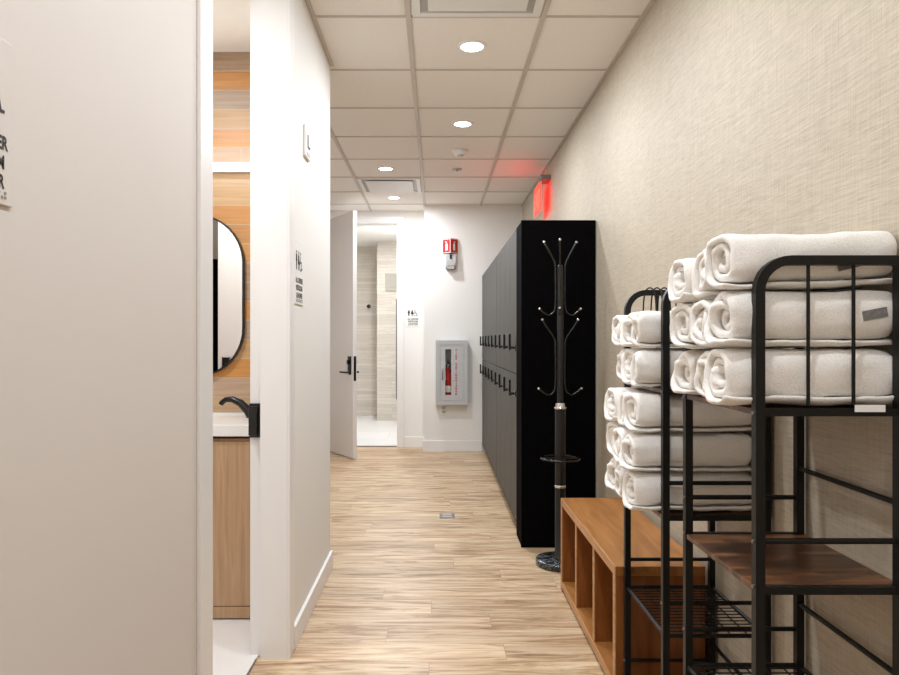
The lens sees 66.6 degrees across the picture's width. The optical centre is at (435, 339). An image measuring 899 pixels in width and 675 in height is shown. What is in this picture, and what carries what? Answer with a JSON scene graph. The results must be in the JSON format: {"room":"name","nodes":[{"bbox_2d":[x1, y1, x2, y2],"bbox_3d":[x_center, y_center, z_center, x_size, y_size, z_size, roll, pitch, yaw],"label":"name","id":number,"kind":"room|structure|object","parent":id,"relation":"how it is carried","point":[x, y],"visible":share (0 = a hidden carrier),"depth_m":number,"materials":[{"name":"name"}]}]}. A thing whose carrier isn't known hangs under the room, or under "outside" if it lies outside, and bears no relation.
{"room":"changing room","nodes":[
{"label":"changing room","id":0,"kind":"room"},
{"bbox_2d":[0,0,196,674],"bbox_3d":[-0.640,-0.125,-0.665,0.150,2.680,4.670,0,0,0],"label":"wall","id":1,"kind":"structure","parent":0,"point":[98,235],"depth_m":1.14,"materials":[{"name":"white paint"}]},
{"bbox_2d":[0,38,11,207],"bbox_3d":[-0.562,-0.282,0.838,0.005,0.215,0.138,0,0,0],"label":"restroom sign","id":2,"kind":"object","parent":1,"relation":"attached to","point":[5,48],"visible":1,"depth_m":0.89,"materials":[{"name":"white paint"}]},
{"bbox_2d":[197,0,294,674],"bbox_3d":[-0.635,-0.100,2.150,0.160,2.630,1.070,0,0,0],"label":"trim","id":3,"kind":"structure","parent":1,"relation":"attached to","point":[271,409],"depth_m":2.60,"materials":[{"name":"white paint"}]},
{"bbox_2d":[295,550,332,648],"bbox_3d":[-1.125,1.165,0.332,1.149,0.100,6.664,0,0,0],"label":"baseboard","id":4,"kind":"structure","parent":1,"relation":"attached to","point":[301,621],"depth_m":3.05,"materials":[{"name":"white paint"}]},
{"bbox_2d":[213,0,249,51],"bbox_3d":[-1.718,-1.435,1.840,2.005,0.060,3.020,0,0,0],"label":"ceiling","id":5,"kind":"structure","parent":0,"point":[231,18],"depth_m":3.06,"materials":[{"name":"paint"}]},
{"bbox_2d":[213,52,249,411],"bbox_3d":[-1.657,-0.095,3.342,1.885,2.620,0.015,0,0,0],"label":"wall panel","id":6,"kind":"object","parent":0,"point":[231,70],"depth_m":3.33,"materials":[{"name":"brown wood"}]},
{"bbox_2d":[213,163,249,172],"bbox_3d":[-1.185,-0.832,3.304,0.940,0.038,0.062,0,0,0],"label":"vanity light","id":7,"kind":"object","parent":6,"relation":"attached to","point":[217,167],"visible":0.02,"depth_m":3.27,"materials":[{"name":"white plastic"}]},
{"bbox_2d":[295,0,329,619],"bbox_3d":[-1.643,-0.125,2.660,2.155,2.680,1.980,0,0,0],"label":"wall","id":8,"kind":"structure","parent":0,"point":[312,67],"depth_m":3.08,"materials":[{"name":"white paint"}]},
{"bbox_2d":[213,218,244,373],"bbox_3d":[-1.185,-0.215,3.321,0.510,0.790,0.025,0,0,0],"label":"wall mirror","id":9,"kind":"object","parent":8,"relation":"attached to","point":[228,253],"visible":0.35,"depth_m":3.32,"materials":[{"name":"black mirror"}]},
{"bbox_2d":[213,412,244,414],"bbox_3d":[-1.415,0.359,3.329,1.370,0.012,0.013,0,0,0],"label":"backsplash","id":10,"kind":"structure","parent":8,"relation":"attached to","point":[214,413],"depth_m":3.32,"materials":[{"name":"white stone"}]},
{"bbox_2d":[246,658,256,674],"bbox_3d":[-0.683,1.212,2.151,0.006,0.005,0.897,0,0,0],"label":"trim","id":11,"kind":"structure","parent":8,"relation":"attached to","point":[255,660],"depth_m":2.54,"materials":[{"name":"metal"}]},
{"bbox_2d":[295,238,303,305],"bbox_3d":[-0.562,-0.276,2.800,0.006,0.262,0.189,0,0,0],"label":"restroom sign","id":12,"kind":"object","parent":8,"relation":"attached to","point":[299,246],"visible":1,"depth_m":2.81,"materials":[{"name":"white paint"}]},
{"bbox_2d":[303,124,310,161],"bbox_3d":[-0.556,-0.853,2.965,0.018,0.135,0.114,0,0,0],"label":"wall sensor","id":13,"kind":"object","parent":8,"relation":"attached to","point":[306,132],"visible":1,"depth_m":2.94,"materials":[{"name":"white plastic"}]},
{"bbox_2d":[357,247,376,415],"bbox_3d":[-1.442,-0.135,10.950,1.115,2.700,0.100,0,0,0],"label":"wall","id":14,"kind":"structure","parent":0,"point":[366,256],"depth_m":10.90,"materials":[{"name":"beige tile"}]},
{"bbox_2d":[330,211,423,436],"bbox_3d":[-0.990,-0.125,7.825,1.720,2.680,0.150,0,0,0],"label":"wall","id":15,"kind":"structure","parent":0,"point":[413,220],"depth_m":7.75,"materials":[{"name":"white paint"}]},
{"bbox_2d":[330,210,358,458],"bbox_3d":[-1.071,-0.056,7.333,0.174,2.518,0.942,0,0,-33],"label":"door","id":16,"kind":"structure","parent":15,"relation":"in","point":[343,228],"depth_m":7.10,"materials":[{"name":"white laminate"}]},
{"bbox_2d":[330,217,403,446],"bbox_3d":[-0.882,-0.091,7.818,1.029,2.612,0.164,0,0,0],"label":"trim","id":17,"kind":"structure","parent":15,"relation":"attached to","point":[361,221],"depth_m":7.74,"materials":[{"name":"white paint"}]},
{"bbox_2d":[357,446,396,446],"bbox_3d":[-0.882,1.212,7.805,0.905,0.007,0.050,0,0,0],"label":"trim","id":18,"kind":"structure","parent":15,"relation":"attached to","point":[357,446],"depth_m":7.78,"materials":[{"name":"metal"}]},
{"bbox_2d":[406,306,419,326],"bbox_3d":[-0.260,-0.266,7.747,0.162,0.232,0.006,0,0,0],"label":"restroom sign","id":19,"kind":"object","parent":15,"relation":"attached to","point":[412,312],"visible":1,"depth_m":7.75,"materials":[{"name":"white paint"}]},
{"bbox_2d":[377,241,396,420],"bbox_3d":[-0.393,-0.135,10.630,0.985,2.700,0.740,0,0,0],"label":"wall","id":20,"kind":"structure","parent":0,"point":[386,250],"depth_m":10.26,"materials":[{"name":"beige tile"}]},
{"bbox_2d":[385,274,396,290],"bbox_3d":[-0.660,-0.865,10.248,0.200,0.260,0.024,0,0,0],"label":"wall plate","id":21,"kind":"object","parent":20,"relation":"attached to","point":[390,279],"visible":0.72,"depth_m":10.24,"materials":[{"name":"beige plastic"}]},
{"bbox_2d":[213,416,604,674],"bbox_3d":[-0.810,1.263,4.000,3.820,0.104,14.200,0,0,0],"label":"floor","id":22,"kind":"structure","parent":0,"point":[408,589],"depth_m":3.34,"materials":[{"name":"brown wood"}]},
{"bbox_2d":[213,412,249,617],"bbox_3d":[-1.415,0.784,3.138,1.390,0.862,0.395,0,0,0],"label":"vanity cabinet","id":23,"kind":"object","parent":22,"relation":"on","point":[231,439],"visible":0.02,"depth_m":2.96,"materials":[{"name":"brown wood"}]},
{"bbox_2d":[213,415,248,435],"bbox_3d":[-1.415,0.390,3.138,1.390,0.050,0.395,0,0,0],"label":"countertop","id":24,"kind":"structure","parent":23,"relation":"on","point":[223,425],"depth_m":2.94,"materials":[{"name":"white stone"}]},
{"bbox_2d":[219,396,248,417],"bbox_3d":[-0.910,0.320,3.220,0.224,0.110,0.056,0,0,0],"label":"faucet","id":25,"kind":"object","parent":24,"relation":"on","point":[240,403],"visible":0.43,"depth_m":3.21,"materials":[{"name":"black metal"}]},
{"bbox_2d":[439,513,454,517],"bbox_3d":[0.076,1.212,4.720,0.104,0.006,0.124,0,0,0],"label":"floor outlet","id":26,"kind":"object","parent":22,"relation":"on","point":[441,515],"visible":1,"depth_m":4.72,"materials":[{"name":"metal"}]},
{"bbox_2d":[480,274,484,446],"bbox_3d":[0.699,0.259,7.259,0.483,1.912,0.349,0,0,0],"label":"locker","id":27,"kind":"object","parent":22,"relation":"on","point":[483,360],"visible":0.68,"depth_m":7.23,"materials":[{"name":"grey metal"}]},
{"bbox_2d":[482,270,486,453],"bbox_3d":[0.699,0.259,6.909,0.483,1.912,0.349,0,0,0],"label":"locker","id":28,"kind":"object","parent":22,"relation":"on","point":[485,273],"visible":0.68,"depth_m":6.94,"materials":[{"name":"grey metal"}]},
{"bbox_2d":[484,266,489,460],"bbox_3d":[0.699,0.259,6.559,0.483,1.912,0.349,0,0,0],"label":"locker","id":29,"kind":"object","parent":22,"relation":"on","point":[488,269],"visible":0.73,"depth_m":6.54,"materials":[{"name":"grey metal"}]},
{"bbox_2d":[487,262,493,467],"bbox_3d":[0.699,0.259,6.209,0.483,1.912,0.349,0,0,0],"label":"locker","id":30,"kind":"object","parent":22,"relation":"on","point":[491,264],"visible":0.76,"depth_m":6.19,"materials":[{"name":"grey metal"}]},
{"bbox_2d":[490,256,496,475],"bbox_3d":[0.699,0.259,5.859,0.483,1.912,0.349,0,0,0],"label":"locker","id":31,"kind":"object","parent":22,"relation":"on","point":[495,259],"visible":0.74,"depth_m":5.77,"materials":[{"name":"grey metal"}]},
{"bbox_2d":[494,251,501,485],"bbox_3d":[0.699,0.259,5.495,0.483,1.912,0.349,0,0,0],"label":"locker","id":32,"kind":"object","parent":22,"relation":"on","point":[499,367],"visible":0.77,"depth_m":5.41,"materials":[{"name":"black laminate"}]},
{"bbox_2d":[498,245,505,494],"bbox_3d":[0.699,0.259,5.145,0.483,1.912,0.349,0,0,0],"label":"locker","id":33,"kind":"object","parent":22,"relation":"on","point":[503,369],"visible":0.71,"depth_m":5.09,"materials":[{"name":"black laminate"}]},
{"bbox_2d":[503,238,510,505],"bbox_3d":[0.699,0.259,4.795,0.483,1.912,0.349,0,0,0],"label":"locker","id":34,"kind":"object","parent":22,"relation":"on","point":[506,378],"visible":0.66,"depth_m":4.80,"materials":[{"name":"black laminate"}]},
{"bbox_2d":[508,230,515,519],"bbox_3d":[0.699,0.259,4.445,0.483,1.912,0.349,0,0,0],"label":"locker","id":35,"kind":"object","parent":22,"relation":"on","point":[512,336],"visible":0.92,"depth_m":4.43,"materials":[{"name":"black laminate"}]},
{"bbox_2d":[516,220,595,547],"bbox_3d":[0.717,0.257,4.134,0.435,1.916,0.268,0,0,0],"label":"end panel","id":36,"kind":"object","parent":22,"relation":"on","point":[535,268],"visible":0.86,"depth_m":4.00,"materials":[{"name":"black laminate"}]},
{"bbox_2d":[536,238,582,571],"bbox_3d":[0.672,0.339,3.700,0.264,1.752,0.264,0,0,0],"label":"coat rack","id":37,"kind":"object","parent":22,"relation":"on","point":[550,561],"visible":0.98,"depth_m":3.68,"materials":[{"name":"black metal"}]},
{"bbox_2d":[561,498,704,674],"bbox_3d":[0.760,0.992,2.825,0.307,0.447,1.010,0,0,0],"label":"bench","id":38,"kind":"object","parent":22,"relation":"on","point":[592,529],"visible":0.84,"depth_m":2.62,"materials":[{"name":"brown wood"}]},
{"bbox_2d":[563,582,612,674],"bbox_3d":[0.762,1.183,2.825,0.304,0.034,0.949,0,0,0],"label":"shelf","id":39,"kind":"object","parent":38,"relation":"attached to","point":[602,647],"depth_m":2.75,"materials":[{"name":"brown wood"}]},
{"bbox_2d":[623,288,770,674],"bbox_3d":[0.782,0.524,2.102,0.310,1.382,0.408,0,0,0],"label":"towel rack","id":40,"kind":"object","parent":22,"relation":"on","point":[666,515],"visible":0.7,"depth_m":1.91,"materials":[{"name":"black metal"}]},
{"bbox_2d":[604,457,618,489],"bbox_3d":[0.743,0.434,2.233,0.367,0.109,0.123,0,0,1],"label":"rolled towel","id":41,"kind":"object","parent":40,"relation":"on","point":[609,478],"visible":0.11,"depth_m":2.25,"materials":[{"name":"white fabric"}]},
{"bbox_2d":[606,422,624,454],"bbox_3d":[0.747,0.321,2.234,0.370,0.111,0.118,0,0,-1],"label":"rolled towel","id":42,"kind":"object","parent":41,"relation":"on","point":[610,426],"visible":0.03,"depth_m":2.26,"materials":[{"name":"white fabric"}]},
{"bbox_2d":[605,387,650,420],"bbox_3d":[0.740,0.209,2.227,0.364,0.110,0.126,0,0,-1],"label":"rolled towel","id":43,"kind":"object","parent":42,"relation":"on","point":[613,394],"visible":0.07,"depth_m":2.21,"materials":[{"name":"white fabric"}]},
{"bbox_2d":[614,463,628,498],"bbox_3d":[0.735,0.433,2.107,0.364,0.111,0.124,0,0,1],"label":"rolled towel","id":44,"kind":"object","parent":40,"relation":"on","point":[620,471],"visible":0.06,"depth_m":2.09,"materials":[{"name":"white fabric"}]},
{"bbox_2d":[612,425,734,462],"bbox_3d":[0.728,0.321,2.105,0.366,0.111,0.120,0,0,1],"label":"rolled towel","id":45,"kind":"object","parent":44,"relation":"on","point":[619,432],"visible":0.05,"depth_m":2.08,"materials":[{"name":"white fabric"}]},
{"bbox_2d":[617,391,658,424],"bbox_3d":[0.745,0.209,2.105,0.368,0.109,0.122,0,0,-1],"label":"rolled towel","id":46,"kind":"object","parent":45,"relation":"on","point":[620,403],"visible":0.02,"depth_m":2.13,"materials":[{"name":"white fabric"}]},
{"bbox_2d":[626,383,671,392],"bbox_3d":[0.782,0.143,2.102,0.298,0.012,0.355,0,0,0],"label":"wood shelf","id":47,"kind":"object","parent":40,"relation":"attached to","point":[657,389],"depth_m":2.02,"materials":[{"name":"brown wood"}]},
{"bbox_2d":[642,287,656,310],"bbox_3d":[0.716,-0.137,2.292,0.005,0.082,0.053,0,0,-43],"label":"wire hook","id":48,"kind":"object","parent":40,"relation":"attached to","point":[648,287],"visible":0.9,"depth_m":2.28,"materials":[{"name":"black metal"}]},
{"bbox_2d":[650,287,662,309],"bbox_3d":[0.740,-0.137,2.292,0.005,0.082,0.053,0,0,-34],"label":"wire hook","id":49,"kind":"object","parent":40,"relation":"attached to","point":[655,287],"visible":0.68,"depth_m":2.29,"materials":[{"name":"black metal"}]},
{"bbox_2d":[616,348,703,379],"bbox_3d":[0.775,0.081,2.236,0.364,0.111,0.124,0,0,1],"label":"rolled towel","id":50,"kind":"object","parent":40,"relation":"on","point":[620,355],"visible":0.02,"depth_m":2.26,"materials":[{"name":"white fabric"}]},
{"bbox_2d":[612,313,636,346],"bbox_3d":[0.760,-0.032,2.234,0.366,0.111,0.120,0,0,1],"label":"rolled towel","id":51,"kind":"object","parent":50,"relation":"on","point":[618,319],"visible":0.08,"depth_m":2.23,"materials":[{"name":"white fabric"}]},
{"bbox_2d":[658,287,670,309],"bbox_3d":[0.764,-0.137,2.292,0.006,0.082,0.053,0,0,-40],"label":"wire hook","id":52,"kind":"object","parent":40,"relation":"attached to","point":[662,287],"visible":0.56,"depth_m":2.29,"materials":[{"name":"black metal"}]},
{"bbox_2d":[630,350,704,386],"bbox_3d":[0.749,0.082,1.979,0.368,0.108,0.122,0,0,1],"label":"rolled towel","id":53,"kind":"object","parent":40,"relation":"on","point":[645,369],"visible":0.24,"depth_m":1.93,"materials":[{"name":"white fabric"}]},
{"bbox_2d":[631,310,679,347],"bbox_3d":[0.751,-0.032,1.978,0.364,0.110,0.124,0,0,1],"label":"rolled towel","id":54,"kind":"object","parent":53,"relation":"on","point":[646,325],"visible":0.24,"depth_m":1.93,"materials":[{"name":"white fabric"}]},
{"bbox_2d":[622,348,713,383],"bbox_3d":[0.763,0.080,2.103,0.364,0.112,0.126,0,0,-1],"label":"rolled towel","id":55,"kind":"object","parent":40,"relation":"on","point":[628,353],"visible":0.03,"depth_m":2.11,"materials":[{"name":"white fabric"}]},
{"bbox_2d":[619,312,638,346],"bbox_3d":[0.758,-0.031,2.103,0.367,0.110,0.123,0,0,-2],"label":"rolled towel","id":56,"kind":"object","parent":55,"relation":"on","point":[625,335],"visible":0.02,"depth_m":2.11,"materials":[{"name":"white fabric"}]},
{"bbox_2d":[623,470,750,510],"bbox_3d":[0.732,0.434,1.977,0.364,0.111,0.126,0,0,0],"label":"rolled towel","id":57,"kind":"object","parent":40,"relation":"on","point":[641,489],"visible":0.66,"depth_m":1.93,"materials":[{"name":"white fabric"}]},
{"bbox_2d":[618,431,750,471],"bbox_3d":[0.721,0.322,1.980,0.367,0.110,0.123,0,0,1],"label":"rolled towel","id":58,"kind":"object","parent":57,"relation":"on","point":[639,451],"visible":0.8,"depth_m":1.93,"materials":[{"name":"white fabric"}]},
{"bbox_2d":[623,393,750,431],"bbox_3d":[0.734,0.208,1.982,0.370,0.111,0.118,0,0,0],"label":"rolled towel","id":59,"kind":"object","parent":58,"relation":"on","point":[641,412],"visible":0.66,"depth_m":1.94,"materials":[{"name":"white fabric"}]},
{"bbox_2d":[626,585,750,637],"bbox_3d":[0.782,0.827,2.102,0.294,0.012,0.392,0,0,0],"label":"wire shelf","id":60,"kind":"object","parent":40,"relation":"attached to","point":[665,633],"depth_m":2.08,"materials":[{"name":"black metal"}]},
{"bbox_2d":[651,510,750,517],"bbox_3d":[0.782,0.496,2.102,0.298,0.012,0.355,0,0,0],"label":"wood shelf","id":61,"kind":"object","parent":40,"relation":"attached to","point":[658,512],"depth_m":1.94,"materials":[{"name":"brown wood"}]},
{"bbox_2d":[683,255,898,674],"bbox_3d":[0.782,0.524,1.550,0.310,1.382,0.408,0,0,0],"label":"towel rack","id":62,"kind":"object","parent":22,"relation":"on","point":[797,564],"visible":0.83,"depth_m":1.38,"materials":[{"name":"metal"}]},
{"bbox_2d":[670,350,706,394],"bbox_3d":[0.774,0.080,1.682,0.367,0.112,0.123,0,0,2],"label":"rolled towel","id":63,"kind":"object","parent":62,"relation":"on","point":[682,378],"visible":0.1,"depth_m":1.68,"materials":[{"name":"white fabric"}]},
{"bbox_2d":[670,305,778,348],"bbox_3d":[0.770,-0.033,1.682,0.370,0.111,0.118,0,0,-2],"label":"rolled towel","id":64,"kind":"object","parent":63,"relation":"on","point":[680,315],"visible":0.09,"depth_m":1.68,"materials":[{"name":"white fabric"}]},
{"bbox_2d":[669,258,715,302],"bbox_3d":[0.766,-0.146,1.678,0.364,0.111,0.126,0,0,0],"label":"rolled towel","id":65,"kind":"object","parent":64,"relation":"on","point":[681,289],"visible":0.12,"depth_m":1.66,"materials":[{"name":"white fabric"}]},
{"bbox_2d":[694,350,711,397],"bbox_3d":[0.777,0.079,1.554,0.364,0.115,0.124,0,0,-2],"label":"rolled towel","id":66,"kind":"object","parent":62,"relation":"on","point":[699,377],"visible":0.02,"depth_m":1.57,"materials":[{"name":"white fabric"}]},
{"bbox_2d":[691,298,849,347],"bbox_3d":[0.769,-0.039,1.554,0.366,0.116,0.120,0,0,-2],"label":"rolled towel","id":67,"kind":"object","parent":66,"relation":"on","point":[700,308],"visible":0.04,"depth_m":1.55,"materials":[{"name":"white fabric"}]},
{"bbox_2d":[692,249,860,295],"bbox_3d":[0.772,-0.154,1.550,0.368,0.112,0.122,0,0,-1],"label":"rolled towel","id":68,"kind":"object","parent":67,"relation":"on","point":[701,286],"visible":0.09,"depth_m":1.55,"materials":[{"name":"white fabric"}]},
{"bbox_2d":[687,663,812,674],"bbox_3d":[0.782,0.827,1.550,0.294,0.012,0.392,0,0,0],"label":"wire shelf","id":69,"kind":"object","parent":62,"relation":"attached to","point":[798,668],"depth_m":1.73,"materials":[{"name":"black metal"}]},
{"bbox_2d":[687,394,891,413],"bbox_3d":[0.782,0.143,1.550,0.298,0.012,0.355,0,0,0],"label":"wood shelf","id":70,"kind":"object","parent":62,"relation":"attached to","point":[749,408],"depth_m":1.42,"materials":[{"name":"brown wood"}]},
{"bbox_2d":[687,534,891,588],"bbox_3d":[0.782,0.496,1.550,0.298,0.012,0.355,0,0,0],"label":"wood shelf","id":71,"kind":"object","parent":62,"relation":"attached to","point":[786,565],"depth_m":1.50,"materials":[{"name":"brown wood"}]},
{"bbox_2d":[705,348,893,405],"bbox_3d":[0.756,0.076,1.421,0.364,0.120,0.126,0,0,1],"label":"rolled towel","id":72,"kind":"object","parent":62,"relation":"on","point":[728,370],"visible":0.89,"depth_m":1.38,"materials":[{"name":"white fabric"}]},
{"bbox_2d":[703,290,891,346],"bbox_3d":[0.755,-0.045,1.423,0.367,0.119,0.123,0,0,-1],"label":"rolled towel","id":73,"kind":"object","parent":72,"relation":"on","point":[728,321],"visible":0.9,"depth_m":1.37,"materials":[{"name":"white fabric"}]},
{"bbox_2d":[704,230,897,289],"bbox_3d":[0.761,-0.166,1.428,0.370,0.125,0.117,0,0,-1],"label":"rolled towel","id":74,"kind":"object","parent":73,"relation":"on","point":[731,262],"visible":0.68,"depth_m":1.38,"materials":[{"name":"white fabric"}]},
{"bbox_2d":[855,405,884,411],"bbox_3d":[0.856,0.135,1.349,0.060,0.014,0.001,0,0,0],"label":"price card","id":75,"kind":"object","parent":62,"relation":"attached to","point":[858,408],"visible":1,"depth_m":1.35,"materials":[{"name":"white paper"}]},
{"bbox_2d":[424,205,522,451],"bbox_3d":[0.406,-0.125,7.675,1.073,2.680,0.450,0,0,0],"label":"wall","id":76,"kind":"structure","parent":0,"point":[452,298],"depth_m":7.45,"materials":[{"name":"white paint"}]},
{"bbox_2d":[404,437,481,451],"bbox_3d":[0.070,1.155,7.593,0.860,0.120,0.314,0,0,0],"label":"baseboard","id":77,"kind":"structure","parent":76,"relation":"attached to","point":[428,446],"depth_m":7.44,"materials":[{"name":"white paint"}]},
{"bbox_2d":[440,405,446,414],"bbox_3d":[0.085,0.761,7.446,0.074,0.118,0.009,0,0,0],"label":"wall outlet","id":78,"kind":"object","parent":76,"relation":"attached to","point":[443,408],"visible":0.84,"depth_m":7.45,"materials":[{"name":"white plastic"}]},
{"bbox_2d":[445,254,455,269],"bbox_3d":[0.160,-0.845,7.418,0.124,0.180,0.066,0,0,0],"label":"fire alarm","id":79,"kind":"object","parent":76,"relation":"attached to","point":[450,259],"visible":1,"depth_m":7.39,"materials":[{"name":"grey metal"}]},
{"bbox_2d":[443,238,457,253],"bbox_3d":[0.155,-1.019,7.412,0.160,0.158,0.076,0,0,0],"label":"sign","id":80,"kind":"object","parent":76,"relation":"attached to","point":[450,245],"visible":1,"depth_m":7.41,"materials":[{"name":"red plastic"}]},
{"bbox_2d":[436,340,467,404],"bbox_3d":[0.168,0.350,7.380,0.340,0.690,0.141,0,0,0],"label":"fire extinguisher cabinet","id":81,"kind":"object","parent":76,"relation":"attached to","point":[451,355],"visible":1,"depth_m":7.34,"materials":[{"name":"grey metal"}]},
{"bbox_2d":[310,0,649,246],"bbox_3d":[-0.579,-1.515,3.950,3.043,0.100,14.100,0,0,0],"label":"ceiling","id":82,"kind":"structure","parent":0,"point":[351,43],"depth_m":4.05,"materials":[{"name":"tile"}]},
{"bbox_2d":[377,166,393,170],"bbox_3d":[-0.430,-1.462,5.840,0.148,0.006,0.148,0,0,0],"label":"recessed light","id":83,"kind":"object","parent":82,"relation":"in","point":[382,168],"visible":1,"depth_m":5.83,"materials":[{"name":"white plastic"}]},
{"bbox_2d":[357,178,420,191],"bbox_3d":[-0.430,-1.454,6.450,0.570,0.022,0.570,0,0,0],"label":"ceiling vent","id":84,"kind":"object","parent":82,"relation":"in","point":[366,184],"visible":1,"depth_m":6.39,"materials":[{"name":"grey plastic"}]},
{"bbox_2d":[387,196,400,198],"bbox_3d":[-0.430,-1.462,7.030,0.148,0.006,0.148,0,0,0],"label":"recessed light","id":85,"kind":"object","parent":82,"relation":"in","point":[388,197],"visible":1,"depth_m":7.01,"materials":[{"name":"white plastic"}]},
{"bbox_2d":[452,148,467,156],"bbox_3d":[0.185,-1.440,5.280,0.124,0.051,0.124,0,0,0],"label":"smoke detector","id":86,"kind":"object","parent":82,"relation":"attached to","point":[460,152],"visible":1,"depth_m":5.24,"materials":[{"name":"white plastic"}]},
{"bbox_2d":[452,120,473,126],"bbox_3d":[0.180,-1.462,4.630,0.148,0.006,0.148,0,0,0],"label":"recessed light","id":87,"kind":"object","parent":82,"relation":"in","point":[460,123],"visible":1,"depth_m":4.62,"materials":[{"name":"white plastic"}]},
{"bbox_2d":[457,40,486,52],"bbox_3d":[0.180,-1.462,3.410,0.148,0.006,0.148,0,0,0],"label":"recessed light","id":88,"kind":"object","parent":82,"relation":"in","point":[469,46],"visible":1,"depth_m":3.40,"materials":[{"name":"white plastic"}]},
{"bbox_2d":[411,0,544,16],"bbox_3d":[0.180,-1.454,2.790,0.570,0.022,0.570,0,0,0],"label":"ceiling vent","id":89,"kind":"object","parent":82,"relation":"in","point":[420,8],"visible":1,"depth_m":2.99,"materials":[{"name":"grey plastic"}]},
{"bbox_2d":[305,0,654,210],"bbox_3d":[-0.379,-1.462,2.375,2.643,0.008,10.750,0,0,0],"label":"grid","id":90,"kind":"object","parent":82,"relation":"attached to","point":[408,16],"visible":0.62,"depth_m":4.03,"materials":[{"name":"paint"}]},
{"bbox_2d":[523,0,898,674],"bbox_3d":[1.018,-0.175,2.425,0.150,2.780,11.050,0,0,0],"label":"wall","id":91,"kind":"structure","parent":0,"point":[715,118],"depth_m":1.97,"materials":[{"name":"beige paint"}]},
{"bbox_2d":[534,175,550,217],"bbox_3d":[0.900,-1.218,5.812,0.085,0.285,0.385,0,0,0],"label":"exit sign","id":92,"kind":"object","parent":91,"relation":"attached to","point":[543,179],"visible":1,"depth_m":5.74,"materials":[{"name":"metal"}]},
{"bbox_2d":[596,221,596,497],"bbox_3d":[0.939,0.259,4.012,0.008,1.912,0.012,0,0,0],"label":"strip","id":93,"kind":"object","parent":91,"relation":"attached to","point":[596,221],"visible":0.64,"depth_m":4.01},
{"bbox_3d":[-1.200,-0.135,9.450,1.800,2.700,3.100,0,0,0],"label":"wall","id":94,"kind":"structure","parent":0,"visible":0},
{"bbox_2d":[396,299,396,398],"bbox_3d":[-0.452,0.115,8.600,0.104,1.260,0.028,0,0,0],"label":"grab bar","id":95,"kind":"object","parent":94,"relation":"attached to","point":[396,299],"visible":0.28,"depth_m":8.59,"materials":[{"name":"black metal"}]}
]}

